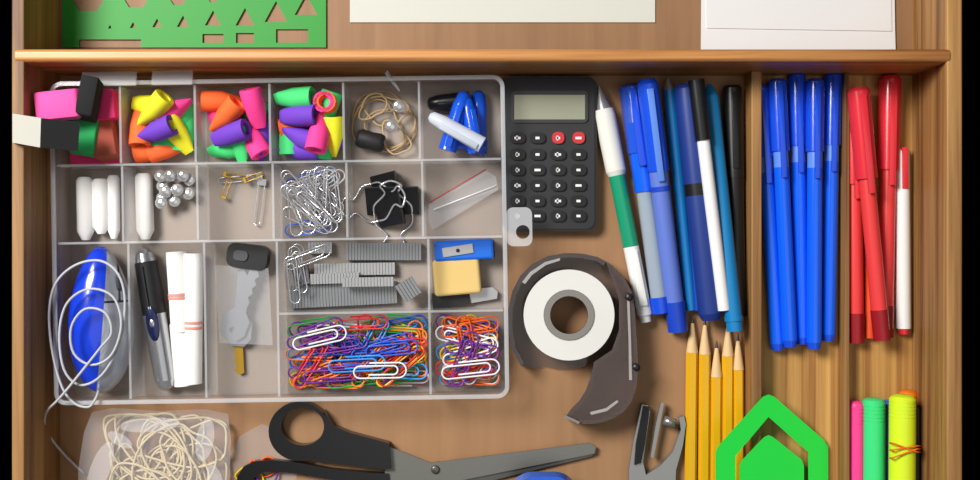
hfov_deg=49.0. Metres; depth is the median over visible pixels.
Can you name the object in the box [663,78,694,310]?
ballpoint pen
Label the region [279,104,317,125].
eraser
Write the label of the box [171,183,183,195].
thumbtack
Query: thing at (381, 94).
rubber band
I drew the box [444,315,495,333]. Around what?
paper clip
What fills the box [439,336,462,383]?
paper clip
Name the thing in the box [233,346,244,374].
key
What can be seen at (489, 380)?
paper clip
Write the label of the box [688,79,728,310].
ballpoint pen
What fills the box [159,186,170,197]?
thumbtack
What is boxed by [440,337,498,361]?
paper clip
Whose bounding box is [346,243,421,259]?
strip
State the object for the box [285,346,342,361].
paper clip
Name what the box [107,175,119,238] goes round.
stick
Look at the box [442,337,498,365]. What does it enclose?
paper clip
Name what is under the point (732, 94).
marker pen
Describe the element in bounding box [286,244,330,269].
paper clip
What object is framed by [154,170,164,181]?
thumbtack
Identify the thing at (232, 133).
eraser
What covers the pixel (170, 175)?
thumbtack
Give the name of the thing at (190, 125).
eraser
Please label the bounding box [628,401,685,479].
hole punch
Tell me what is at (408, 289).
strip
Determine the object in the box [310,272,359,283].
strip
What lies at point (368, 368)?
paper clip
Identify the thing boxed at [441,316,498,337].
paper clip
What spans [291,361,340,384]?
paper clip
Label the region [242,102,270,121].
eraser
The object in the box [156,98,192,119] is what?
eraser
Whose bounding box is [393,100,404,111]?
thumbtack
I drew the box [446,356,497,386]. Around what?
paper clip
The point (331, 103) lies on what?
eraser
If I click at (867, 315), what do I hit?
ballpoint pen
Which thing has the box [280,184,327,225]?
paper clip
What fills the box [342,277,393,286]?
strip
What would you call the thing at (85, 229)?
stick
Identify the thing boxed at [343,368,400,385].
paper clip
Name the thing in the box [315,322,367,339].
paper clip
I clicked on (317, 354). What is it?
paper clip
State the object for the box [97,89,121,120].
eraser
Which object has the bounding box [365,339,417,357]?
paper clip
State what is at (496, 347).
paper clip
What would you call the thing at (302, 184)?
paper clip
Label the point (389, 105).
rubber band
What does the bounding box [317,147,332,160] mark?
eraser
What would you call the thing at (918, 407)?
highlighter
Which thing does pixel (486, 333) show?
paper clip
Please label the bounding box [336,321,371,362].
paper clip
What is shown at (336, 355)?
paper clip
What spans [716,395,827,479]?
paper clip
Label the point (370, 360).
paper clip
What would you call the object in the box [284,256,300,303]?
paper clip
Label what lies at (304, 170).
paper clip
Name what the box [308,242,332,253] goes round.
strip
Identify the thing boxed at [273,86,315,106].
eraser
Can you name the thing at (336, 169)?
paper clip
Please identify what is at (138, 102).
eraser
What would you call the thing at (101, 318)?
computer mouse
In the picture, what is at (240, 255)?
key fob
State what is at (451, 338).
paper clip
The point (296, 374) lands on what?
paper clip
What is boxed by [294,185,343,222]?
paper clip
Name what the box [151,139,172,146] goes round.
eraser
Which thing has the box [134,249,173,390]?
laser pointer
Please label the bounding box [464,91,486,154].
cap
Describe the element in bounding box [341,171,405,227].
binder clip
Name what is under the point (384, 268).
strip
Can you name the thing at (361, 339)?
paper clip
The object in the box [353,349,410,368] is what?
paper clip
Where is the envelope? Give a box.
[701,0,895,48]
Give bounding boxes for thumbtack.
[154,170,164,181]
[155,197,166,208]
[156,182,167,190]
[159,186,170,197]
[165,169,175,181]
[168,195,180,206]
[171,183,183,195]
[173,170,180,182]
[177,169,188,181]
[182,187,193,199]
[184,173,194,185]
[386,119,398,131]
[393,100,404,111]
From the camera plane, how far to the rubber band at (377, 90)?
0.64 m
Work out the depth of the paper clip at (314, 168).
0.63 m
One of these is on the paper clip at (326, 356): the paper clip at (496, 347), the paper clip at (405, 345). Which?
the paper clip at (405, 345)
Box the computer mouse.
[43,246,134,473]
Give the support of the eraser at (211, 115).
in the organizer box
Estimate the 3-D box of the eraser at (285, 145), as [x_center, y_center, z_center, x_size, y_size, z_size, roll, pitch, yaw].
[-0.119,-0.062,0.637,0.013,0.013,0.023,-1,90,0]
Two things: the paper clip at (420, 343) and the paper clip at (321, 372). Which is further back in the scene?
the paper clip at (321, 372)
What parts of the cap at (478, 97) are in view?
pen cap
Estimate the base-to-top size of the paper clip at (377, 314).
0.002 m
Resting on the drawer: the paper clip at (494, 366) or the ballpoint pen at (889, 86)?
the ballpoint pen at (889, 86)
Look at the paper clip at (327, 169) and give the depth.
0.64 m
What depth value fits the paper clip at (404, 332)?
0.63 m
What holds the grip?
in the organizer box
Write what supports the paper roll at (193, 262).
in the organizer box
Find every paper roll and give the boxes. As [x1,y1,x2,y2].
[166,251,186,332]
[169,325,191,386]
[184,253,202,384]
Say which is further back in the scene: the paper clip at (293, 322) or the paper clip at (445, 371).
the paper clip at (293, 322)
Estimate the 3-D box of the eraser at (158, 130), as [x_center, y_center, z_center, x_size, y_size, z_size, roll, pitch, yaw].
[-0.194,-0.062,0.623,0.025,0.015,0.013,-23,90,0]
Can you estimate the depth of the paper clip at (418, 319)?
0.64 m
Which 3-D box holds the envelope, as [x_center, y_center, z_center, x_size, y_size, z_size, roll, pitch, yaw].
[0.184,-0.155,0.643,0.116,0.002,0.084,0,90,0]
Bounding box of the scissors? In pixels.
[237,400,595,479]
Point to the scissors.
(337, 444)
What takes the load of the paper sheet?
on the drawer
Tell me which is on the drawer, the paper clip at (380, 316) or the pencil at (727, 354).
the pencil at (727, 354)
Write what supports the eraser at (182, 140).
in the organizer box
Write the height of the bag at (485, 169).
0.005 m
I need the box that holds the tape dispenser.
[508,253,639,423]
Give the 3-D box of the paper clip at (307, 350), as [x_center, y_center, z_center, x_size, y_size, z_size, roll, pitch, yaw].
[-0.104,0.070,0.639,0.032,0.002,0.009,-10,90,0]
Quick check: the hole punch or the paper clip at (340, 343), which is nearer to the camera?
the paper clip at (340, 343)
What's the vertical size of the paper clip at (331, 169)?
0.001 m
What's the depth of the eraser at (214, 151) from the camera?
0.63 m
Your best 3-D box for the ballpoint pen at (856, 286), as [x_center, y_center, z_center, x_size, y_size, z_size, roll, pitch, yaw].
[0.216,-0.013,0.638,0.013,0.014,0.147,-1,90,0]
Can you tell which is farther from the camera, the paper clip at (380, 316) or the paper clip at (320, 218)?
the paper clip at (320, 218)
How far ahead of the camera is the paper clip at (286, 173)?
0.63 m
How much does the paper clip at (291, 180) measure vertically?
0.001 m
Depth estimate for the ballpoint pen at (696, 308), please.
0.64 m
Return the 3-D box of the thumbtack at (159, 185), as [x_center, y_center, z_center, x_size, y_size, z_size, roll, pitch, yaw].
[-0.194,-0.032,0.638,0.007,0.008,0.007,-35,90,0]
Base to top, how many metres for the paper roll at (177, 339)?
0.011 m
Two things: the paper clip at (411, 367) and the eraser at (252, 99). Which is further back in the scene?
the paper clip at (411, 367)
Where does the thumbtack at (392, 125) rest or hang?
in the organizer box
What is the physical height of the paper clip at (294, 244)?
0.001 m
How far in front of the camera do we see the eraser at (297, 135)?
0.63 m
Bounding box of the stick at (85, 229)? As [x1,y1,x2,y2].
[76,177,94,239]
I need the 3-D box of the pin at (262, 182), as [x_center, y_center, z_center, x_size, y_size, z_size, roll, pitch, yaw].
[-0.138,-0.022,0.641,0.005,0.002,0.028,7,90,0]
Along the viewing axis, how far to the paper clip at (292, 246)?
0.63 m
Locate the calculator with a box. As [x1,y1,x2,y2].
[502,77,596,231]
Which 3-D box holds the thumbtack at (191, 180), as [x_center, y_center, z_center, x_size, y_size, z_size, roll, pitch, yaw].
[-0.178,-0.036,0.638,0.007,0.008,0.007,-12,90,0]
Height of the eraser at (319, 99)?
0.024 m
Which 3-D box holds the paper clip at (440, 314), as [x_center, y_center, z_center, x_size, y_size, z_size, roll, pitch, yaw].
[-0.015,0.051,0.635,0.035,0.002,0.009,13,90,-1]
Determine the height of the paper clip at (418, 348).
0.002 m
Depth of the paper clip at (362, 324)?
0.63 m
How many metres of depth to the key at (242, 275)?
0.64 m
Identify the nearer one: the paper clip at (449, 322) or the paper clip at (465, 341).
the paper clip at (465, 341)
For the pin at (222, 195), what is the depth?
0.64 m
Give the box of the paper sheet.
[350,0,654,22]
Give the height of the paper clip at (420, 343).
0.002 m
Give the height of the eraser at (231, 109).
0.015 m
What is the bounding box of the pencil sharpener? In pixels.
[434,239,494,261]
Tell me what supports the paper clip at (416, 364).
in the organizer box
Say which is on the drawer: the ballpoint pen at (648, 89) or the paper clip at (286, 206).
the ballpoint pen at (648, 89)
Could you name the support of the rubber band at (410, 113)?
in the organizer box
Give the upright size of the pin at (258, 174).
0.002 m
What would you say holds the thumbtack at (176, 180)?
in the organizer box
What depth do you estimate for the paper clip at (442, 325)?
0.63 m
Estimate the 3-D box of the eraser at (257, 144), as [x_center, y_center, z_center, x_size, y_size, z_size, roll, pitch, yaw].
[-0.139,-0.060,0.629,0.013,0.014,0.024,-29,90,0]
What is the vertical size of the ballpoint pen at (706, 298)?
0.015 m
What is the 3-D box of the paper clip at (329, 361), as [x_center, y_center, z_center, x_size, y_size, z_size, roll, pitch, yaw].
[-0.101,0.079,0.629,0.031,0.002,0.010,-20,90,0]
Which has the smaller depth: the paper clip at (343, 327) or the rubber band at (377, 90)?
the paper clip at (343, 327)
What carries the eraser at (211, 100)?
in the organizer box
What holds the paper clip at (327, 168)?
in the organizer box
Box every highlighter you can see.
[849,400,863,479]
[862,397,885,479]
[884,400,888,479]
[888,393,915,479]
[899,389,916,404]
[916,405,920,479]
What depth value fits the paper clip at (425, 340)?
0.63 m
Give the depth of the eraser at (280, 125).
0.63 m
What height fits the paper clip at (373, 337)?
0.002 m
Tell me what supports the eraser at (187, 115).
in the organizer box
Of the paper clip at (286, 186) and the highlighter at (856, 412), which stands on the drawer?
the highlighter at (856, 412)
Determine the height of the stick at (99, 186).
0.010 m
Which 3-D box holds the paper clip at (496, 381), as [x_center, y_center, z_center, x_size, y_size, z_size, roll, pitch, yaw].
[-0.011,0.078,0.636,0.034,0.002,0.010,11,90,1]
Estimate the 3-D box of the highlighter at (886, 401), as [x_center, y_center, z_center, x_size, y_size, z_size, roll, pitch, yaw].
[0.237,0.164,0.641,0.007,0.007,0.137,1,90,0]
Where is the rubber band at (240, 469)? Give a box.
[234,456,278,479]
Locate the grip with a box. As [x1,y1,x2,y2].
[355,129,385,151]
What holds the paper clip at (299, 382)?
in the organizer box
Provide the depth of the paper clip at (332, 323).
0.63 m
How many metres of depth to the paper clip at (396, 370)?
0.64 m
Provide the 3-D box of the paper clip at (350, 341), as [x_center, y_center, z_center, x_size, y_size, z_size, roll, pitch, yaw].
[-0.096,0.060,0.629,0.032,0.002,0.009,10,90,1]
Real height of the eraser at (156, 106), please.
0.015 m
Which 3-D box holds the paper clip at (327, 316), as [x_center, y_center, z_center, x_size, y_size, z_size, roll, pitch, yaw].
[-0.104,0.051,0.634,0.031,0.001,0.010,-8,90,0]
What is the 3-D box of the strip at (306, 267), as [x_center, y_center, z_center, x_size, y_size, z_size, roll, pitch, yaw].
[-0.112,0.021,0.636,0.009,0.004,0.011,-9,90,0]
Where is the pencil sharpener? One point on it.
(473, 249)
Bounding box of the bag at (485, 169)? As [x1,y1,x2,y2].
[429,169,495,209]
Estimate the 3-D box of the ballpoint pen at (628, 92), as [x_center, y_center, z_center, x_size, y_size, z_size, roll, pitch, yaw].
[0.092,-0.025,0.636,0.014,0.015,0.137,-8,90,0]
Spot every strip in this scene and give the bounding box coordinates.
[289,281,397,308]
[292,264,309,285]
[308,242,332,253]
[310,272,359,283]
[314,262,394,274]
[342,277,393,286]
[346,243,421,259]
[395,276,421,302]
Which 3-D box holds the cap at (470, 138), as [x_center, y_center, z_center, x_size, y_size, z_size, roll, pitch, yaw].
[-0.020,-0.064,0.621,0.035,0.010,0.010,29,90,0]
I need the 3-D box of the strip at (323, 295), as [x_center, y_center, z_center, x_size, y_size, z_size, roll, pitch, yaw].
[-0.087,0.033,0.641,0.064,0.004,0.013,-3,90,0]
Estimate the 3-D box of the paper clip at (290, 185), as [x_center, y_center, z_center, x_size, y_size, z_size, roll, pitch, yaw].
[-0.110,-0.018,0.626,0.009,0.001,0.031,-23,90,0]
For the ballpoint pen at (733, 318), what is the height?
0.016 m
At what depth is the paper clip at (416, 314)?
0.63 m
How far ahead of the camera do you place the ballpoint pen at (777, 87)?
0.63 m
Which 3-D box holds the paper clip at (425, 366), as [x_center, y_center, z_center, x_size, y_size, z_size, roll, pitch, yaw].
[-0.053,0.077,0.631,0.034,0.002,0.010,2,90,-1]
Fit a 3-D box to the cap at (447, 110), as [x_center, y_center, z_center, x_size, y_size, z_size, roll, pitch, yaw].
[-0.024,-0.079,0.638,0.024,0.008,0.007,9,90,0]
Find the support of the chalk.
in the organizer box
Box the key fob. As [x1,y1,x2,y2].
[226,243,270,269]
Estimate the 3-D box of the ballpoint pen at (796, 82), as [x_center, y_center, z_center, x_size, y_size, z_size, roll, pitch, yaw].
[0.184,-0.019,0.639,0.011,0.012,0.161,-1,90,0]
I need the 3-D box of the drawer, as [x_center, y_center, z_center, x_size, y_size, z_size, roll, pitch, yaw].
[-0.002,0.003,0.623,0.526,0.057,0.378,0,90,0]
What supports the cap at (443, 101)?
in the organizer box
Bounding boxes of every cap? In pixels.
[427,91,468,110]
[428,112,485,151]
[437,108,450,112]
[438,91,469,152]
[457,140,487,155]
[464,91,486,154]
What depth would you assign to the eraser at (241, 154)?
0.63 m
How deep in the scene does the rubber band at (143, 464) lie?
0.64 m
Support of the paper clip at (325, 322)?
in the organizer box
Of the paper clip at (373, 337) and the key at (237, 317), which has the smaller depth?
the paper clip at (373, 337)
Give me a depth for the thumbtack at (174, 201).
0.64 m
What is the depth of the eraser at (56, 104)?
0.60 m
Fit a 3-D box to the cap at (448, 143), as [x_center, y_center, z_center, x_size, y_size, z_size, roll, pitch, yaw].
[-0.020,-0.070,0.630,0.011,0.012,0.036,17,90,0]
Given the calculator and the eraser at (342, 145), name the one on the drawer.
the calculator
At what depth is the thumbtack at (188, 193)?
0.64 m
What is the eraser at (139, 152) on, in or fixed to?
in the organizer box
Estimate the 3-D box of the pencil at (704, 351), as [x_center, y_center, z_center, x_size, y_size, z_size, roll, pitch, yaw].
[0.128,0.142,0.641,0.008,0.007,0.193,1,90,0]
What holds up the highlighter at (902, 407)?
on the highlighter at (904, 391)
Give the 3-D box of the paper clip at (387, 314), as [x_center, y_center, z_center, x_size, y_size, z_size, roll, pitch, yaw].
[-0.054,0.049,0.636,0.035,0.002,0.009,2,90,0]
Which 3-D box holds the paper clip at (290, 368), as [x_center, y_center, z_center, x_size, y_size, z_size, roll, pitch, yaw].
[-0.103,0.080,0.633,0.032,0.001,0.009,13,90,0]
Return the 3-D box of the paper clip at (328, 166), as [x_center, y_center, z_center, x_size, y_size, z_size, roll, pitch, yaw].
[-0.092,-0.026,0.628,0.008,0.001,0.034,-7,90,0]
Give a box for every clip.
[280,170,323,215]
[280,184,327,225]
[282,206,331,233]
[283,173,334,207]
[283,186,328,216]
[284,180,302,235]
[284,218,336,236]
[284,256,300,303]
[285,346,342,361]
[286,168,335,189]
[286,185,315,234]
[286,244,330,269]
[287,246,307,292]
[287,316,338,337]
[287,317,342,348]
[287,342,341,358]
[288,169,334,195]
[288,244,303,291]
[288,366,341,386]
[289,322,344,338]
[289,350,323,367]
[289,368,338,386]
[289,372,345,386]
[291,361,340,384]
[292,325,346,349]
[293,322,328,366]
[293,337,329,388]
[293,361,342,387]
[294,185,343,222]
[294,343,330,385]
[295,169,339,198]
[296,191,337,232]
[298,184,332,233]
[299,334,353,353]
[301,169,344,205]
[301,170,343,214]
[303,365,360,383]
[306,170,339,217]
[308,168,339,220]
[310,354,353,382]
[312,166,327,223]
[312,374,364,388]
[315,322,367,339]
[315,334,367,354]
[323,166,341,222]
[323,360,380,379]
[324,338,375,357]
[324,349,377,365]
[325,341,361,384]
[326,355,375,385]
[327,368,382,388]
[328,355,385,372]
[333,327,378,369]
[334,314,387,331]
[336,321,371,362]
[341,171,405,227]
[341,350,388,367]
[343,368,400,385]
[351,333,407,361]
[351,339,394,387]
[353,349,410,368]
[353,362,406,378]
[356,316,388,369]
[357,314,373,357]
[359,327,418,343]
[363,337,410,369]
[365,180,419,242]
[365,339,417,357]
[369,314,427,329]
[371,314,426,337]
[371,364,425,386]
[372,326,427,343]
[373,337,427,352]
[373,362,427,379]
[374,319,427,336]
[374,367,427,384]
[374,370,428,386]
[376,345,424,386]
[377,318,425,345]
[378,335,425,357]
[378,341,424,386]
[378,348,426,371]
[383,332,413,381]
[384,70,400,91]
[408,320,426,376]
[435,314,493,333]
[435,325,493,348]
[435,361,492,378]
[436,338,492,359]
[437,316,477,353]
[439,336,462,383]
[439,364,496,384]
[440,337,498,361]
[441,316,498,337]
[441,317,497,342]
[441,358,499,379]
[442,314,477,359]
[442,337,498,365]
[442,363,498,383]
[442,369,499,385]
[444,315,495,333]
[444,340,498,358]
[445,321,498,341]
[445,338,490,380]
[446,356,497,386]
[450,347,497,379]
[451,331,478,386]
[455,316,477,367]
[458,327,492,371]
[464,333,496,384]
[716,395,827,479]
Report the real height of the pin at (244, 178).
0.002 m
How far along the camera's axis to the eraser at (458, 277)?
0.63 m
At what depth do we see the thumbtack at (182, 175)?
0.63 m
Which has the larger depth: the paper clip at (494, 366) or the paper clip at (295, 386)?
the paper clip at (494, 366)
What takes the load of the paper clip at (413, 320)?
in the organizer box
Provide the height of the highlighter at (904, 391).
0.011 m
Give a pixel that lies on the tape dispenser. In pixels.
(544, 290)
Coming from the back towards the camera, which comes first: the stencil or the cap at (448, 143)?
the stencil
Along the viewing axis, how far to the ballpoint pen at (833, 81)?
0.64 m
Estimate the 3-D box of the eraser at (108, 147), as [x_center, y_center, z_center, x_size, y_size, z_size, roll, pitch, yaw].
[-0.225,-0.060,0.628,0.014,0.012,0.027,-9,90,0]
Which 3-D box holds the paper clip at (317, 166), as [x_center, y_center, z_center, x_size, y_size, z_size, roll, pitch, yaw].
[-0.099,-0.026,0.625,0.008,0.001,0.034,3,90,0]
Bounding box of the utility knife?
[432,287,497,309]
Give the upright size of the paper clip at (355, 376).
0.001 m
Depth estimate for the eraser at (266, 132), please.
0.63 m
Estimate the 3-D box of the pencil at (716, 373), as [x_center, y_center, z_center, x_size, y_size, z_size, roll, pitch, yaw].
[0.134,0.155,0.641,0.008,0.007,0.191,1,90,0]
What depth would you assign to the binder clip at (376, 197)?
0.64 m
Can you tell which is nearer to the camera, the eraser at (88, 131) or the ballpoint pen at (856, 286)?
the eraser at (88, 131)
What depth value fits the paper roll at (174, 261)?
0.63 m
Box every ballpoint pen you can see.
[596,86,651,322]
[619,83,667,313]
[637,78,687,332]
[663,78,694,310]
[674,83,721,320]
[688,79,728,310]
[689,235,697,310]
[705,84,742,331]
[762,85,783,350]
[768,78,796,347]
[787,73,806,344]
[805,78,824,349]
[822,73,841,341]
[847,87,890,340]
[849,122,864,343]
[864,255,872,338]
[877,75,901,337]
[895,147,910,333]
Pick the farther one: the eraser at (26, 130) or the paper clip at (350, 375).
the paper clip at (350, 375)
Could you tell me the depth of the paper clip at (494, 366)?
0.64 m
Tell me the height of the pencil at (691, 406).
0.007 m
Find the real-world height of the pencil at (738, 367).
0.007 m
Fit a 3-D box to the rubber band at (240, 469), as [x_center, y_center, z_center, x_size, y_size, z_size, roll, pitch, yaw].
[-0.135,0.151,0.643,0.042,0.003,0.083,0,90,0]
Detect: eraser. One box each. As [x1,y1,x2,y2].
[12,114,79,150]
[34,88,81,120]
[69,119,98,156]
[70,151,124,165]
[75,75,103,122]
[93,120,122,161]
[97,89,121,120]
[128,110,150,146]
[131,95,167,111]
[132,144,149,163]
[137,89,173,125]
[137,115,178,141]
[146,145,180,162]
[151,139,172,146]
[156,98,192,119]
[168,114,193,154]
[172,114,194,152]
[180,103,195,123]
[200,90,240,111]
[206,144,235,158]
[207,111,216,124]
[209,95,244,131]
[210,119,251,145]
[231,122,250,161]
[239,86,265,128]
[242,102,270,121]
[245,125,270,159]
[258,122,271,162]
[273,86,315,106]
[278,119,310,135]
[278,144,318,159]
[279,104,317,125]
[279,134,293,154]
[282,127,314,149]
[305,112,328,154]
[313,91,333,113]
[314,91,337,113]
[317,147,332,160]
[321,88,341,116]
[324,116,342,156]
[339,138,345,148]
[432,259,481,295]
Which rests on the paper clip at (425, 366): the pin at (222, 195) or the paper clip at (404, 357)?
the paper clip at (404, 357)
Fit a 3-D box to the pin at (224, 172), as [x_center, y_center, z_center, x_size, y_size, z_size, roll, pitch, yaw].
[-0.152,-0.038,0.640,0.014,0.002,0.004,8,90,0]
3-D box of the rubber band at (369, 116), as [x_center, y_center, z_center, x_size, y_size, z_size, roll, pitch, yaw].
[-0.061,-0.077,0.639,0.028,0.001,0.018,-1,90,0]
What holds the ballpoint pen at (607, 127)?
on the drawer
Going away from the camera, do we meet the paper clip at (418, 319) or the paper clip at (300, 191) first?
the paper clip at (300, 191)
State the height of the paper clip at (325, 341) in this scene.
0.002 m
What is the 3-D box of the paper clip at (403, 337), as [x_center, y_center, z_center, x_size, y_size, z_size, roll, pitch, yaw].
[-0.061,0.067,0.630,0.032,0.002,0.009,-28,90,0]
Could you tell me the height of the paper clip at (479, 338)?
0.002 m
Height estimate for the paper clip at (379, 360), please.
0.001 m
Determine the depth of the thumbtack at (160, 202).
0.63 m
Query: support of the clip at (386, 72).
attached to the organizer box
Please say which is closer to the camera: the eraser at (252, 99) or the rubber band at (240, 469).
the eraser at (252, 99)
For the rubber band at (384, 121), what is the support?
in the organizer box
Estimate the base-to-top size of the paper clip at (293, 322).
0.001 m
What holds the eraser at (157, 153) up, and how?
in the organizer box
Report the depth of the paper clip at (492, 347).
0.63 m
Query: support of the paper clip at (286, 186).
in the organizer box
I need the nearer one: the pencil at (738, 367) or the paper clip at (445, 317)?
the paper clip at (445, 317)
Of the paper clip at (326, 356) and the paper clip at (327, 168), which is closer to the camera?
the paper clip at (326, 356)
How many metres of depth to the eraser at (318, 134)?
0.62 m
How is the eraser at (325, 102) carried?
in the organizer box
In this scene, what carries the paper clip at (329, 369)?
on the paper clip at (326, 356)
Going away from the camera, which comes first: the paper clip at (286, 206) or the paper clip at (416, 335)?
the paper clip at (286, 206)
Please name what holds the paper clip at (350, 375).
on the paper clip at (295, 386)
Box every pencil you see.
[685,315,697,479]
[698,321,710,479]
[710,340,721,479]
[722,328,733,440]
[733,334,744,479]
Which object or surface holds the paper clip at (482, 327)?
in the organizer box
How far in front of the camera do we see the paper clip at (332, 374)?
0.63 m
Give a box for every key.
[219,269,258,341]
[225,270,252,346]
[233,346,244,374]
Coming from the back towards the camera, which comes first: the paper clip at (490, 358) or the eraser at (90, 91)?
the paper clip at (490, 358)
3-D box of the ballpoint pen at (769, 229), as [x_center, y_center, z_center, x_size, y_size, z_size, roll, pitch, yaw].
[0.166,-0.013,0.639,0.011,0.012,0.157,-3,90,0]
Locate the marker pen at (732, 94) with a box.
[722,85,746,315]
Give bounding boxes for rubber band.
[103,412,227,479]
[234,456,278,479]
[351,99,404,149]
[352,90,415,147]
[358,92,387,119]
[363,96,409,126]
[364,109,415,151]
[382,119,411,154]
[889,442,921,458]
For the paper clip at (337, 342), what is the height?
0.002 m
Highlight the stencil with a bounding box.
[62,0,325,47]
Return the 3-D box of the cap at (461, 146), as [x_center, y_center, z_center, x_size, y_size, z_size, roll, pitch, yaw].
[-0.015,-0.058,0.638,0.026,0.010,0.010,14,90,0]
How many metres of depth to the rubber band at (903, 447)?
0.61 m
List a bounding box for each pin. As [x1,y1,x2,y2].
[217,173,262,182]
[220,178,231,199]
[223,171,246,179]
[242,171,263,183]
[253,178,266,225]
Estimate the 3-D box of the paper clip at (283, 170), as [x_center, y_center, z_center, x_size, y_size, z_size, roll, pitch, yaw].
[-0.109,-0.028,0.627,0.008,0.001,0.034,-41,90,0]
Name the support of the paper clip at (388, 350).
in the organizer box
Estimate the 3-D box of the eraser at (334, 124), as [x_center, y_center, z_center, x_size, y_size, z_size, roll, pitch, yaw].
[-0.092,-0.061,0.629,0.013,0.014,0.025,1,90,0]
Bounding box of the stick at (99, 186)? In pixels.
[91,179,107,233]
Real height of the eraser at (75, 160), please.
0.009 m
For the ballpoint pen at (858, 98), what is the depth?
0.62 m
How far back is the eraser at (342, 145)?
0.63 m
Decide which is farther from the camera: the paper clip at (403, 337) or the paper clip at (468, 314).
the paper clip at (468, 314)
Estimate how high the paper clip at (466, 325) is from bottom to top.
0.002 m
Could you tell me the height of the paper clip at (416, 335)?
0.002 m
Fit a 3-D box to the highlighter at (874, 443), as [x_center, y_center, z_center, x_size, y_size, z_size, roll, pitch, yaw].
[0.227,0.162,0.638,0.014,0.014,0.136,0,90,0]
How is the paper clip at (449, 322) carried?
in the organizer box
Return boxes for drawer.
[12,0,961,479]
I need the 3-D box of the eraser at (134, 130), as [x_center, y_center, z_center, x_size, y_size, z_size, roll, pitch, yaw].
[-0.205,-0.066,0.629,0.013,0.014,0.024,0,90,0]
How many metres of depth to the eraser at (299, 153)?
0.63 m
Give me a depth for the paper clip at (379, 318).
0.64 m
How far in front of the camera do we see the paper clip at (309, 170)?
0.64 m
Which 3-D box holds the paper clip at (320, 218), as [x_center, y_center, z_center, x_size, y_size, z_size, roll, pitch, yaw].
[-0.107,-0.008,0.641,0.032,0.001,0.009,-6,90,0]
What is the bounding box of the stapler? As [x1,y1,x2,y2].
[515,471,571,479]
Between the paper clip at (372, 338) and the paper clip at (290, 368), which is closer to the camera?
the paper clip at (290, 368)
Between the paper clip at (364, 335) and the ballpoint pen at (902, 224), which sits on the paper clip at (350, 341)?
the paper clip at (364, 335)
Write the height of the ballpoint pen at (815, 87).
0.012 m
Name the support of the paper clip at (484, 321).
in the organizer box
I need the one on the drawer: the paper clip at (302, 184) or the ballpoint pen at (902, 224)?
the ballpoint pen at (902, 224)
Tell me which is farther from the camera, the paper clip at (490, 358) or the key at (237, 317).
the key at (237, 317)

